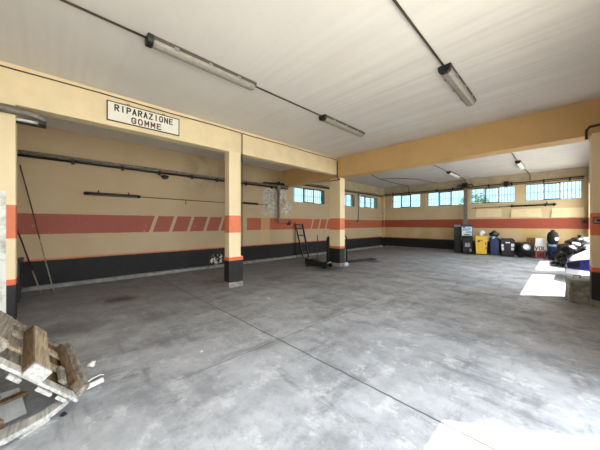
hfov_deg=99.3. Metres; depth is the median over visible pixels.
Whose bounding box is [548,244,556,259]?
drum
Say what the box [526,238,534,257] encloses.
plank
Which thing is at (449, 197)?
window
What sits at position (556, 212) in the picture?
wall panel
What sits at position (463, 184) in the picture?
cluster
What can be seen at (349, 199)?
window
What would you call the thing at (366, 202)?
window
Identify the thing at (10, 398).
plank
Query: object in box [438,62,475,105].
lamp
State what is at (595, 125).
conduit
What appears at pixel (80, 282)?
baseboard
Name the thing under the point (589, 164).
wall
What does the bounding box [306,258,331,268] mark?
jack
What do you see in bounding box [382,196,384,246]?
column
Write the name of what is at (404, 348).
floor
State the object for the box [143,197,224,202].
conduit
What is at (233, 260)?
column
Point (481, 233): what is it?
plastic bag
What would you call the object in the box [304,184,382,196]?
conduit
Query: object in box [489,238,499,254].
bin
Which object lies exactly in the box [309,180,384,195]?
beam
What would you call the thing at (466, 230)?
notice board
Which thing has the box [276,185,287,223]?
downpipe
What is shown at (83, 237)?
wall
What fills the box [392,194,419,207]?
window
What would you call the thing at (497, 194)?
window
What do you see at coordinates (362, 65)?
ceiling
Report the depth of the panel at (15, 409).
1.96 m
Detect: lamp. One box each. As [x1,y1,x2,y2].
[0,103,46,128]
[83,190,140,197]
[145,32,256,90]
[319,114,364,136]
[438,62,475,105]
[446,171,459,177]
[515,160,524,168]
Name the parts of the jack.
plate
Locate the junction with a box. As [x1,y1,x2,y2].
[263,181,287,187]
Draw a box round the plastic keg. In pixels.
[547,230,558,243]
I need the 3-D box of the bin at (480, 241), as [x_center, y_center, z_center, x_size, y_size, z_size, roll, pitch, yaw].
[8.915,1.040,12.568,0.520,0.920,0.549,0,0,32]
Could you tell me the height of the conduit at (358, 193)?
1.713 m
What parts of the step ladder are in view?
ladder rail, ladder rail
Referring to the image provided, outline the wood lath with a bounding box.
[17,418,49,439]
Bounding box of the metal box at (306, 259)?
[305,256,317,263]
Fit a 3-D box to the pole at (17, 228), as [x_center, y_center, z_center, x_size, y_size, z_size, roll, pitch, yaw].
[-5.912,0.620,5.488,0.748,1.751,0.041,0,0,4]
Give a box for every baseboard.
[21,245,382,291]
[385,245,547,257]
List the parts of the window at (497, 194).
pane, sash, pane, pane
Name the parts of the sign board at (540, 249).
sign panel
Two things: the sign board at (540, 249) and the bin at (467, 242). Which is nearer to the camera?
the sign board at (540, 249)
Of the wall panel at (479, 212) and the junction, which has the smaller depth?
the junction
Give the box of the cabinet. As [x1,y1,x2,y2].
[454,225,460,252]
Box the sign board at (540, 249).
[534,238,546,258]
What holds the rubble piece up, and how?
on the floor
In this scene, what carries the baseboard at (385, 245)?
attached to the wall at (424, 226)
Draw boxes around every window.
[294,187,322,203]
[345,194,353,206]
[360,196,376,208]
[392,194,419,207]
[427,190,462,205]
[471,186,514,203]
[525,180,581,200]
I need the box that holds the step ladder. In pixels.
[296,224,308,257]
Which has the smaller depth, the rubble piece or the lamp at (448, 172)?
the rubble piece
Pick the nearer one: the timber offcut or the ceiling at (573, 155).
the timber offcut
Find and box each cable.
[0,65,335,159]
[242,134,242,246]
[384,176,583,195]
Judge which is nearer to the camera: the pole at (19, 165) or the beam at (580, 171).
the pole at (19, 165)
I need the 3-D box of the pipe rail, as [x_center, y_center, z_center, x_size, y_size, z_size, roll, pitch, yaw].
[-4.244,-1.530,7.466,10.300,0.180,0.172,0,0,-44]
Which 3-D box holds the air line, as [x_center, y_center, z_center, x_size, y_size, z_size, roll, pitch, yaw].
[10.198,-0.905,12.360,0.130,0.210,3.150,0,0,-44]
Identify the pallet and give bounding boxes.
[0,310,89,402]
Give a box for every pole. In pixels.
[17,228,41,293]
[19,165,53,292]
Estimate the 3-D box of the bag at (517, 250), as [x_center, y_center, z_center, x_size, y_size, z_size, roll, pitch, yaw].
[10.032,1.154,11.454,0.614,0.692,0.652,0,0,9]
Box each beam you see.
[0,60,336,175]
[282,98,599,186]
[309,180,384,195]
[385,166,587,193]
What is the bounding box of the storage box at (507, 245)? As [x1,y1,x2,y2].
[500,238,514,256]
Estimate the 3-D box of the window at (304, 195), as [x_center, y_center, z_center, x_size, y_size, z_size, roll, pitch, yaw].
[0.400,-1.345,12.287,2.140,0.690,0.125,0,0,-44]
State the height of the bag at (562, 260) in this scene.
0.547 m
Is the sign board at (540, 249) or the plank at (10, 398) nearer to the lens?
the plank at (10, 398)
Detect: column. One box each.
[0,101,16,319]
[224,151,242,287]
[330,178,344,266]
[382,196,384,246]
[590,132,599,307]
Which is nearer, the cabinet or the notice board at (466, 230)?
the notice board at (466, 230)
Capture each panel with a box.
[0,388,26,423]
[476,209,501,216]
[511,208,541,216]
[551,207,584,216]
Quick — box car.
[565,249,589,275]
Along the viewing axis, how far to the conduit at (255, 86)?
4.64 m
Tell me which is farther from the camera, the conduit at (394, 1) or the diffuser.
the diffuser
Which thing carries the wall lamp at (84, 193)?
attached to the wall at (83, 237)
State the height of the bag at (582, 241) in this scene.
0.430 m
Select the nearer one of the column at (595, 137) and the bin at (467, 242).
the column at (595, 137)
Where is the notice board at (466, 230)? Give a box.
[461,225,472,236]
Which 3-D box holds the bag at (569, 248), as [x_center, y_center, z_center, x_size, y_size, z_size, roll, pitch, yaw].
[9.435,0.892,8.926,0.472,0.495,0.484,0,0,-44]
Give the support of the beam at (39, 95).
attached to the ceiling at (362, 65)
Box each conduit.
[60,0,146,38]
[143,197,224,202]
[255,86,321,116]
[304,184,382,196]
[357,193,358,221]
[392,0,444,66]
[585,123,599,139]
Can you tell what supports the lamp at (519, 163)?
attached to the ceiling at (573, 155)
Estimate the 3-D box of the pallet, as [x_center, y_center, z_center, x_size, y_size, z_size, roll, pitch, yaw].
[-2.419,1.004,2.184,0.890,0.902,1.026,0,0,-44]
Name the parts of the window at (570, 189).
pane, sash, pane, pane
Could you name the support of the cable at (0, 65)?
attached to the beam at (39, 95)
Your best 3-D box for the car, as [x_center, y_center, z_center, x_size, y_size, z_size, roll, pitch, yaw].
[8.754,0.775,5.796,1.680,1.450,3.795,0,0,-44]
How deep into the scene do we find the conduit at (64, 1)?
2.77 m
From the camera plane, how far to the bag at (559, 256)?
9.17 m
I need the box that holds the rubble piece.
[87,361,94,366]
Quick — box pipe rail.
[17,150,288,189]
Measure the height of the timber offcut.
0.070 m
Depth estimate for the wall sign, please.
4.70 m
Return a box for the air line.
[472,201,555,208]
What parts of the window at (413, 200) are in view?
pane, pane, pane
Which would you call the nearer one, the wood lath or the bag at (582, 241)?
the wood lath
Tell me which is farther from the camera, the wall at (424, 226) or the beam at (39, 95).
the wall at (424, 226)
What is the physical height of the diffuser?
0.059 m
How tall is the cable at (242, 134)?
2.740 m
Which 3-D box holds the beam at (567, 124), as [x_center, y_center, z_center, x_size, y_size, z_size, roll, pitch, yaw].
[2.550,-1.990,7.821,0.450,0.740,9.120,0,0,-44]
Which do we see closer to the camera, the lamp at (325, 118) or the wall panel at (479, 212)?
the lamp at (325, 118)
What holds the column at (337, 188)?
on the floor
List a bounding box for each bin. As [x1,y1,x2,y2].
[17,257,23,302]
[461,237,472,252]
[474,236,487,253]
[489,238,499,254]
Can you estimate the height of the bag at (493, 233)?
0.354 m
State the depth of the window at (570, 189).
11.41 m
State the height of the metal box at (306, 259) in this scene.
0.280 m
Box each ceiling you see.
[0,0,599,170]
[345,141,589,187]
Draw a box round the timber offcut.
[0,419,3,429]
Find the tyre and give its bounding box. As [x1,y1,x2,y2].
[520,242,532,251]
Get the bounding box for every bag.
[477,230,484,235]
[489,230,499,237]
[514,242,531,256]
[555,253,564,263]
[560,242,577,254]
[560,252,572,265]
[570,235,589,246]
[571,242,580,246]
[577,244,589,253]
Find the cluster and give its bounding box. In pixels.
[457,183,473,187]
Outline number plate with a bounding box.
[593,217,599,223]
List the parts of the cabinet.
door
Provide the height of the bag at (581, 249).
0.459 m
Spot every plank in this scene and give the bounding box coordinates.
[0,391,27,405]
[0,397,70,445]
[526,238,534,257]
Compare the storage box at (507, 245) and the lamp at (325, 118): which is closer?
the lamp at (325, 118)
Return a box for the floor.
[0,247,599,449]
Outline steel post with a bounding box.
[460,186,469,224]
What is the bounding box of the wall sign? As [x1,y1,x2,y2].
[107,100,178,135]
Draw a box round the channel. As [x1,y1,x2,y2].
[347,258,376,262]
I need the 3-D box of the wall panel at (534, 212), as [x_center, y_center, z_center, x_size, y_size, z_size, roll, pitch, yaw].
[10.613,-0.520,11.989,0.070,0.400,1.080,0,0,-44]
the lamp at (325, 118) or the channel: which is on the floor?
the channel
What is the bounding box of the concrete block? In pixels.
[565,275,590,304]
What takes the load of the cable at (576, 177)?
attached to the beam at (580, 171)
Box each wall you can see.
[17,124,381,286]
[385,177,587,255]
[588,164,589,244]
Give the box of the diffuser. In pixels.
[517,163,524,168]
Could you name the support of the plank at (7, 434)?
on the floor
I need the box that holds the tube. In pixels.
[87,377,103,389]
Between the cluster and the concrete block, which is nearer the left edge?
the cluster
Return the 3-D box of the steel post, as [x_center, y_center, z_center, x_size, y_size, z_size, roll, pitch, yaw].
[8.780,-0.230,13.527,0.280,3.460,0.440,0,0,-44]
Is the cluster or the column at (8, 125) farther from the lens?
the cluster
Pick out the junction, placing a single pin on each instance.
(273, 183)
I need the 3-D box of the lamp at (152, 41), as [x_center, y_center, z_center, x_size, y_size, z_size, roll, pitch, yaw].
[-1.302,-2.216,3.613,1.540,0.108,0.182,0,0,-44]
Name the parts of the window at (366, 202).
pane, pane, pane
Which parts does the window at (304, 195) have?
pane, sash, pane, pane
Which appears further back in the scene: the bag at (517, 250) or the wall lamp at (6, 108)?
the bag at (517, 250)
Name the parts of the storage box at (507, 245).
box lid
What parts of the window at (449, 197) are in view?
pane, sash, pane, pane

